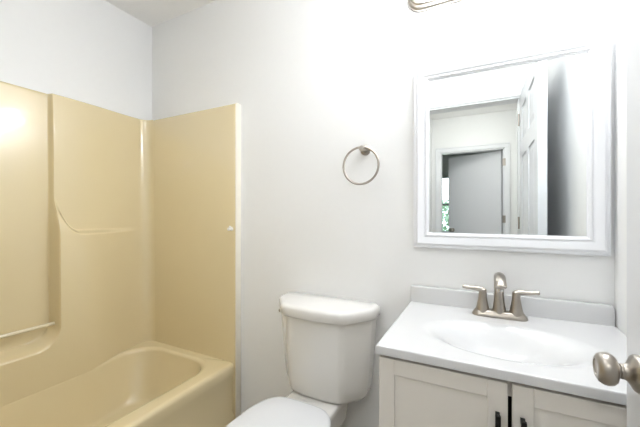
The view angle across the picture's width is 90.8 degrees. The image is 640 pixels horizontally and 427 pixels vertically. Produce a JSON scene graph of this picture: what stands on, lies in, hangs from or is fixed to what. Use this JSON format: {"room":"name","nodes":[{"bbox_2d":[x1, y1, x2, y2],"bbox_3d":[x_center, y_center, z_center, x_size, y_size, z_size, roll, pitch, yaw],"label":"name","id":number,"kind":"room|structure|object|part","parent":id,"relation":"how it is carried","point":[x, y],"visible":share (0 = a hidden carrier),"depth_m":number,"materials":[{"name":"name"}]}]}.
{"room":"bathroom","nodes":[
{"label":"bathroom","id":0,"kind":"room"},
{"bbox_2d":[0,0,151,119],"bbox_3d":[-1.554,-0.055,1.495,0.120,2.440,1.552,0,0,27],"label":"wall","id":1,"kind":"structure","parent":0,"point":[93,52],"depth_m":1.77,"materials":[{"name":"paint"}]},
{"bbox_2d":[105,0,216,26],"bbox_3d":[-1.081,-1.325,-1.019,4.200,0.100,6.002,0,0,27],"label":"ceiling","id":2,"kind":"structure","parent":0,"point":[153,13],"depth_m":1.95,"materials":[{"name":"paint"}]},
{"bbox_2d":[152,0,614,426],"bbox_3d":[0.219,-0.055,1.530,4.200,2.440,0.120,0,0,27],"label":"wall","id":3,"kind":"structure","parent":0,"point":[313,82],"depth_m":1.53,"materials":[{"name":"paint"}]},
{"bbox_2d":[342,145,379,184],"bbox_3d":[0.192,-0.222,1.441,0.176,0.189,0.062,0,0,27],"label":"towel ring","id":4,"kind":"object","parent":3,"relation":"attached to","point":[365,150],"visible":1,"depth_m":1.43,"materials":[{"name":"silver metal"}]},
{"bbox_3d":[0.198,-0.293,1.438,0.048,0.048,0.062,0,0,27],"label":"wall post","id":5,"kind":"part","parent":4,"relation":"part of","materials":[{"name":"silver metal"}]},
{"bbox_2d":[408,0,462,11],"bbox_3d":[0.648,-0.958,1.149,0.678,0.190,0.168,0,0,27],"label":"vanity light","id":6,"kind":"object","parent":3,"relation":"attached to","point":[415,5],"visible":1,"depth_m":1.32,"materials":[{"name":"silver metal"}]},
{"bbox_2d":[414,29,610,255],"bbox_3d":[0.688,-0.237,1.205,0.646,0.761,0.030,0,0,27],"label":"wall mirror","id":7,"kind":"object","parent":3,"relation":"attached to","point":[512,147],"visible":1,"depth_m":1.18,"materials":[{"name":"mirror"}]},
{"bbox_2d":[429,53,586,235],"bbox_3d":[0.691,-0.237,1.210,0.526,0.641,0.006,0,0,27],"label":"mirror glass","id":8,"kind":"object","parent":7,"relation":"attached to","point":[508,139],"depth_m":1.19,"materials":[{"name":"silver mirror"}]},
{"bbox_2d":[411,285,614,326],"bbox_3d":[0.690,0.343,1.209,0.666,0.070,0.020,0,0,27],"label":"backsplash","id":9,"kind":"structure","parent":3,"relation":"attached to","point":[558,309],"depth_m":1.15,"materials":[{"name":"white stone"}]},
{"bbox_2d":[615,0,626,335],"bbox_3d":[0.696,-0.055,0.348,0.120,2.440,1.552,0,0,27],"label":"wall","id":10,"kind":"structure","parent":0,"point":[620,5],"depth_m":1.01,"materials":[{"name":"paint"}]},
{"bbox_3d":[-1.081,1.215,-1.019,4.200,0.100,6.002,0,0,27],"label":"floor","id":11,"kind":"structure","parent":0,"visible":0},
{"bbox_2d":[0,81,240,426],"bbox_3d":[-1.128,0.272,1.341,0.790,1.786,1.445,0,0,27],"label":"shower","id":12,"kind":"object","parent":11,"relation":"on","point":[120,262],"visible":0.98,"depth_m":1.77,"materials":[{"name":"beige plastic"}]},
{"bbox_3d":[-1.429,0.177,1.478,0.121,1.595,1.386,0,0,27],"label":"long wall panel","id":13,"kind":"part","parent":12,"relation":"part of","materials":[{"name":"beige plastic"}]},
{"bbox_2d":[0,341,233,426],"bbox_3d":[-1.129,1.002,1.332,0.747,0.325,1.396,0,0,27],"label":"bathtub","id":14,"kind":"object","parent":12,"relation":"in","point":[142,383],"depth_m":1.68,"materials":[{"name":"beige plastic"}]},
{"bbox_3d":[-0.798,0.273,1.957,0.749,1.785,0.042,0,0,27],"label":"panel","id":15,"kind":"part","parent":12,"relation":"part of","materials":[{"name":"beige plastic"}]},
{"bbox_2d":[226,292,379,426],"bbox_3d":[-0.114,0.784,1.197,0.490,0.762,0.759,0,0,27],"label":"toilet","id":16,"kind":"object","parent":11,"relation":"on","point":[329,342],"visible":1,"depth_m":1.33,"materials":[{"name":"white ceramic"}]},
{"bbox_3d":[-0.177,0.772,1.073,0.358,0.023,0.481,0,0,27],"label":"seat lid","id":17,"kind":"part","parent":16,"relation":"part of","materials":[{"name":"white plastic"}]},
{"bbox_3d":[0.009,0.621,1.437,0.466,0.381,0.211,0,0,27],"label":"tank","id":18,"kind":"part","parent":16,"relation":"part of","materials":[{"name":"white ceramic"}]},
{"bbox_3d":[0.006,0.428,1.431,0.490,0.050,0.232,0,0,27],"label":"tank lid","id":19,"kind":"part","parent":16,"relation":"part of","materials":[{"name":"white ceramic"}]},
{"bbox_2d":[379,355,626,426],"bbox_3d":[0.569,0.783,0.974,0.656,0.764,0.544,0,0,27],"label":"vanity cabinet","id":20,"kind":"object","parent":11,"relation":"on","point":[411,393],"visible":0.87,"depth_m":0.81,"materials":[{"name":"white paint"}]},
{"bbox_3d":[0.316,0.738,0.844,0.319,0.654,0.018,0,0,27],"label":"cabinet door","id":21,"kind":"part","parent":20,"relation":"part of","materials":[{"name":"white paint"}]},
{"bbox_3d":[0.427,0.547,0.759,0.012,0.136,0.033,0,0,27],"label":"pull handle","id":22,"kind":"part","parent":20,"relation":"part of","materials":[{"name":"black metal"}]},
{"bbox_2d":[375,285,626,405],"bbox_3d":[0.575,0.384,0.985,0.668,0.152,0.524,0,0,27],"label":"sink","id":23,"kind":"object","parent":20,"relation":"in","point":[555,349],"visible":0.91,"depth_m":0.99,"materials":[{"name":"white ceramic"}]},
{"bbox_2d":[462,272,539,321],"bbox_3d":[0.636,0.295,1.118,0.244,0.165,0.135,0,0,27],"label":"faucet","id":24,"kind":"object","parent":23,"relation":"on","point":[499,311],"visible":1,"depth_m":1.13,"materials":[{"name":"silver metal"}]},
{"bbox_3d":[0.578,0.283,1.189,0.077,0.027,0.024,0,0,22],"label":"lever","id":25,"kind":"part","parent":24,"relation":"part of","materials":[{"name":"silver metal"}]},
{"bbox_3d":[0.607,0.321,1.178,0.049,0.087,0.049,0,0,27],"label":"handle","id":26,"kind":"part","parent":24,"relation":"part of","materials":[{"name":"silver metal"}]},
{"bbox_3d":[0.635,0.288,1.117,0.048,0.152,0.131,0,0,27],"label":"spout","id":27,"kind":"part","parent":24,"relation":"part of","materials":[{"name":"silver metal"}]},
{"bbox_3d":[0.654,0.366,1.154,0.178,0.023,0.056,0,0,27],"label":"plate","id":28,"kind":"part","parent":24,"relation":"part of","materials":[{"name":"silver metal"}]},
{"bbox_3d":[0.702,0.321,1.129,0.049,0.087,0.049,0,0,27],"label":"handle","id":29,"kind":"part","parent":24,"relation":"part of","materials":[{"name":"silver metal"}]},
{"bbox_3d":[0.728,0.283,1.113,0.077,0.027,0.024,0,0,32],"label":"lever","id":30,"kind":"part","parent":24,"relation":"part of","materials":[{"name":"silver metal"}]},
{"bbox_3d":[0.474,0.547,0.736,0.012,0.136,0.033,0,0,27],"label":"pull handle","id":31,"kind":"part","parent":20,"relation":"part of","materials":[{"name":"black metal"}]},
{"bbox_3d":[0.610,0.738,0.694,0.322,0.654,0.018,0,0,27],"label":"cabinet door","id":32,"kind":"part","parent":20,"relation":"part of","materials":[{"name":"white paint"}]},
{"bbox_3d":[-0.754,-0.055,0.284,2.406,2.440,0.120,0,0,27],"label":"wall","id":33,"kind":"structure","parent":0,"visible":0},
{"bbox_2d":[592,0,639,426],"bbox_3d":[0.436,0.141,0.240,0.169,2.023,0.852,0,0,27],"label":"door","id":34,"kind":"structure","parent":33,"relation":"in","point":[606,368],"depth_m":0.60,"materials":[{"name":"white paint"}]},
{"bbox_3d":[0.546,0.293,0.594,0.043,0.060,0.060,0,0,27],"label":"knob","id":35,"kind":"part","parent":34,"relation":"part of","materials":[{"name":"silver metal"}]}
]}

